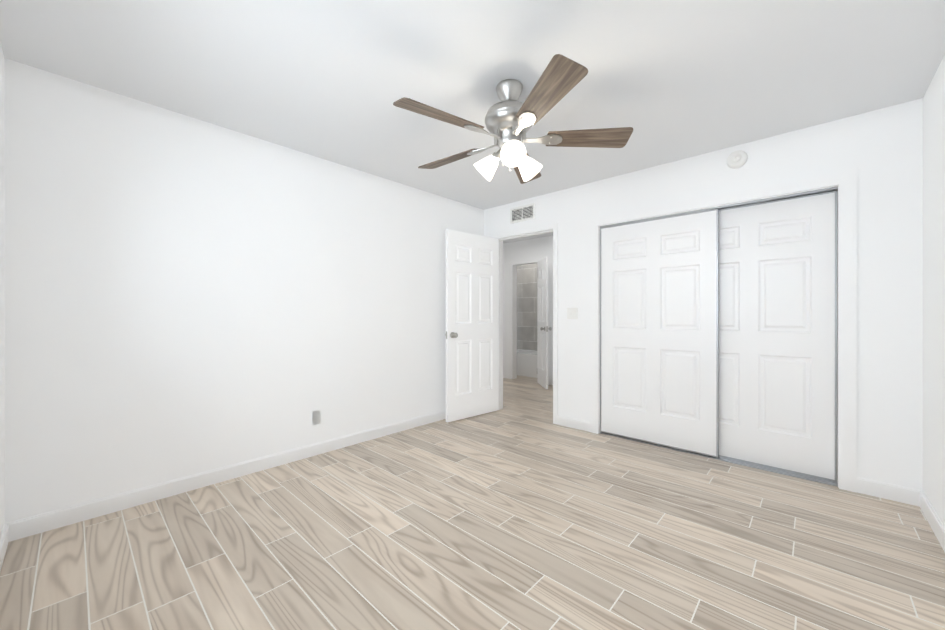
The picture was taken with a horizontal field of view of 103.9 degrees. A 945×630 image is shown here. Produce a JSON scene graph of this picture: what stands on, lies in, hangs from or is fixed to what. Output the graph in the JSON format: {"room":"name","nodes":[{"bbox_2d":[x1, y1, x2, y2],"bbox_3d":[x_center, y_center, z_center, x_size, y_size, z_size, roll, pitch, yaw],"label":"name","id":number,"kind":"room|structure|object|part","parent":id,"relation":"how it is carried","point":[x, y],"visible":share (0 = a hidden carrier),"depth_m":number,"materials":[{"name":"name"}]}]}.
{"room":"empty bedroom","nodes":[
{"label":"empty bedroom","id":0,"kind":"room"},
{"bbox_2d":[0,43,4,535],"bbox_3d":[-1.124,-0.074,0.642,3.470,2.440,0.120,0,0,43],"label":"wall","id":1,"kind":"structure","parent":0,"point":[2,384],"depth_m":1.81,"materials":[{"name":"paint"}]},
{"bbox_2d":[0,521,15,570],"bbox_3d":[-1.075,1.098,0.689,3.420,0.095,0.013,0,0,43],"label":"baseboard","id":2,"kind":"structure","parent":1,"relation":"attached to","point":[8,534],"depth_m":1.81,"materials":[{"name":"white paint"}]},
{"bbox_2d":[4,58,483,522],"bbox_3d":[-1.193,-0.076,3.212,0.120,2.440,3.800,0,0,43],"label":"wall","id":3,"kind":"structure","parent":0,"point":[185,296],"depth_m":2.40,"materials":[{"name":"paint"}]},
{"bbox_2d":[16,410,445,539],"bbox_3d":[-1.103,1.096,3.212,0.013,0.095,3.680,0,0,43],"label":"baseboard","id":4,"kind":"structure","parent":3,"relation":"attached to","point":[34,525],"depth_m":2.42,"materials":[{"name":"white paint"}]},
{"bbox_2d":[312,410,320,424],"bbox_3d":[-1.281,0.839,3.035,0.008,0.115,0.070,0,0,43],"label":"electrical outlet","id":5,"kind":"object","parent":3,"relation":"attached to","point":[317,417],"visible":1,"depth_m":3.03,"materials":[{"name":"white plastic"}]},
{"bbox_2d":[0,375,944,629],"bbox_3d":[0.613,1.194,3.627,5.410,0.100,7.060,0,0,43],"label":"floor","id":6,"kind":"structure","parent":0,"point":[520,510],"depth_m":1.81,"materials":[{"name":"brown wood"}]},
{"bbox_2d":[517,349,536,377],"bbox_3d":[1.303,0.931,7.039,2.044,0.420,0.667,0,0,43],"label":"bathtub","id":7,"kind":"object","parent":6,"relation":"on","point":[526,363],"visible":0.06,"depth_m":6.88,"materials":[{"name":"white ceramic"}]},
{"bbox_2d":[0,0,944,242],"bbox_3d":[0.613,-1.347,3.625,5.410,0.100,7.060,0,0,43],"label":"ceiling","id":8,"kind":"structure","parent":0,"point":[668,81],"depth_m":1.93,"materials":[{"name":"paint"}]},
{"bbox_2d":[393,54,632,183],"bbox_3d":[0.175,-1.041,2.119,1.287,0.508,1.314,0,0,43],"label":"ceiling fan","id":9,"kind":"object","parent":8,"relation":"hanging from","point":[510,120],"visible":1,"depth_m":2.01,"materials":[{"name":"brown wood"}]},
{"bbox_3d":[-0.098,-1.011,1.891,0.601,0.052,0.158,0,15,-34],"label":"blade","id":10,"kind":"part","parent":9,"relation":"part of","materials":[{"name":"brown wood"}]},
{"bbox_3d":[-0.090,-1.011,2.332,0.601,0.052,0.158,0,15,38],"label":"blade","id":11,"kind":"part","parent":9,"relation":"part of","materials":[{"name":"brown wood"}]},
{"bbox_3d":[0.077,-0.859,2.170,0.147,0.144,0.133,0,0,43],"label":"lamp shade","id":12,"kind":"part","parent":9,"relation":"part of","materials":[{"name":"white glass"}]},
{"bbox_2d":[492,149,500,161],"bbox_3d":[0.143,-0.919,2.138,0.076,0.074,0.060,0,0,43],"label":"socket","id":13,"kind":"object","parent":9,"relation":"attached to","point":[495,156],"depth_m":2.12,"materials":[{"name":"silver metal"}]},
{"bbox_3d":[0.212,-0.878,1.978,0.060,0.063,0.061,0,0,43],"label":"light bulb","id":14,"kind":"part","parent":9,"relation":"part of","materials":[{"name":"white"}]},
{"bbox_3d":[0.213,-0.859,1.951,0.141,0.144,0.142,0,0,43],"label":"lamp shade","id":15,"kind":"part","parent":9,"relation":"part of","materials":[{"name":"white glass"}]},
{"bbox_3d":[0.332,-1.012,2.460,0.158,0.052,0.601,-16,-5,19],"label":"blade","id":16,"kind":"part","parent":9,"relation":"part of","materials":[{"name":"brown wood"}]},
{"bbox_3d":[0.339,-0.859,2.175,0.133,0.144,0.147,0,0,43],"label":"lamp shade","id":17,"kind":"part","parent":9,"relation":"part of","materials":[{"name":"white glass"}]},
{"bbox_3d":[0.318,-1.011,1.747,0.158,0.052,0.601,16,-4,-16],"label":"blade","id":18,"kind":"part","parent":9,"relation":"part of","materials":[{"name":"brown wood"}]},
{"bbox_3d":[0.584,-1.011,2.098,0.601,0.052,0.158,0,-15,2],"label":"blade","id":19,"kind":"part","parent":9,"relation":"part of","materials":[{"name":"brown wood"}]},
{"bbox_2d":[517,264,536,350],"bbox_3d":[1.572,-0.079,7.329,2.050,2.440,0.120,0,0,43],"label":"tiled wall","id":20,"kind":"structure","parent":0,"point":[527,307],"depth_m":7.65,"materials":[{"name":"grey tile"}]},
{"bbox_2d":[503,235,552,378],"bbox_3d":[1.316,-0.078,6.109,2.870,2.440,0.120,0,0,43],"label":"wall","id":21,"kind":"structure","parent":0,"point":[534,248],"depth_m":6.40,"materials":[{"name":"paint"}]},
{"bbox_2d":[503,373,509,378],"bbox_3d":[0.497,1.094,6.775,0.465,0.095,0.013,0,0,43],"label":"baseboard","id":22,"kind":"structure","parent":21,"relation":"attached to","point":[507,376],"depth_m":6.66,"materials":[{"name":"white paint"}]},
{"bbox_2d":[510,258,542,378],"bbox_3d":[0.963,0.099,6.435,0.680,2.085,0.144,0,0,43],"label":"door frame","id":23,"kind":"structure","parent":21,"relation":"attached to","point":[513,319],"depth_m":6.60,"materials":[{"name":"white paint"}]},
{"bbox_2d":[537,257,551,388],"bbox_3d":[1.119,0.123,5.917,0.175,2.014,0.574,0,0,-3],"label":"door leaf","id":24,"kind":"structure","parent":21,"relation":"in","point":[542,323],"depth_m":5.85,"materials":[{"name":"white paint"}]},
{"bbox_2d":[548,379,552,384],"bbox_3d":[1.738,1.095,5.628,1.555,0.095,0.013,0,0,43],"label":"baseboard","id":25,"kind":"structure","parent":21,"relation":"attached to","point":[550,381],"depth_m":6.05,"materials":[{"name":"white paint"}]},
{"bbox_2d":[484,98,922,490],"bbox_3d":[0.861,-0.077,3.982,5.090,2.440,0.120,0,0,43],"label":"wall","id":26,"kind":"structure","parent":0,"point":[880,151],"depth_m":2.38,"materials":[{"name":"paint"}]},
{"bbox_2d":[445,229,498,421],"bbox_3d":[0.017,0.114,4.161,0.774,2.034,0.175,0,0,-41],"label":"door leaf","id":27,"kind":"structure","parent":26,"relation":"in","point":[472,325],"depth_m":4.11,"materials":[{"name":"white paint"}]},
{"bbox_2d":[510,203,534,223],"bbox_3d":[0.559,-1.142,4.171,0.330,0.170,0.012,0,0,43],"label":"air vent","id":28,"kind":"object","parent":26,"relation":"in","point":[522,213],"visible":1,"depth_m":4.16,"materials":[{"name":"white plastic"}]},
{"bbox_2d":[492,223,557,423],"bbox_3d":[0.612,0.091,4.213,0.880,2.105,0.144,0,0,43],"label":"door frame","id":29,"kind":"structure","parent":26,"relation":"attached to","point":[538,230],"depth_m":3.98,"materials":[{"name":"white paint"}]},
{"bbox_2d":[567,308,577,318],"bbox_3d":[1.011,-0.017,3.754,0.116,0.115,0.013,0,0,43],"label":"double light switch","id":30,"kind":"object","parent":26,"relation":"attached to","point":[572,313],"visible":1,"depth_m":3.75,"materials":[{"name":"white plastic"}]},
{"bbox_2d":[557,415,589,431],"bbox_3d":[1.021,1.096,3.744,0.360,0.095,0.013,0,0,43],"label":"baseboard","id":31,"kind":"structure","parent":26,"relation":"attached to","point":[561,420],"depth_m":3.74,"materials":[{"name":"white paint"}]},
{"bbox_2d":[600,209,718,457],"bbox_3d":[1.599,0.144,3.264,0.961,1.968,0.036,0,0,43],"label":"closet door","id":32,"kind":"structure","parent":26,"relation":"in","point":[659,331],"depth_m":3.21,"materials":[{"name":"white paint"}]},
{"bbox_2d":[590,169,856,492],"bbox_3d":[1.857,0.101,3.048,1.810,2.085,0.140,0,0,43],"label":"trim","id":33,"kind":"structure","parent":26,"relation":"attached to","point":[843,184],"depth_m":2.50,"materials":[{"name":"white paint"}]},
{"bbox_2d":[727,150,747,168],"bbox_3d":[2.007,-1.186,2.813,0.132,0.132,0.040,0,0,43],"label":"smoke detector","id":34,"kind":"object","parent":26,"relation":"attached to","point":[737,159],"visible":0.98,"depth_m":2.80,"materials":[{"name":"white plastic"}]},
{"bbox_2d":[719,191,836,481],"bbox_3d":[2.122,0.144,2.838,0.956,1.968,0.036,0,0,43],"label":"closet door","id":35,"kind":"structure","parent":26,"relation":"in","point":[777,334],"depth_m":2.70,"materials":[{"name":"white paint"}]},
{"bbox_2d":[923,55,944,525],"bbox_3d":[1.728,-0.075,1.083,0.120,2.440,4.640,0,0,43],"label":"wall","id":36,"kind":"structure","parent":0,"point":[934,294],"depth_m":1.99,"materials":[{"name":"paint"}]},
{"bbox_2d":[912,489,944,551],"bbox_3d":[1.434,1.098,0.865,0.013,0.095,3.680,0,0,43],"label":"baseboard","id":37,"kind":"structure","parent":36,"relation":"attached to","point":[919,499],"depth_m":2.02,"materials":[{"name":"white paint"}]}
]}

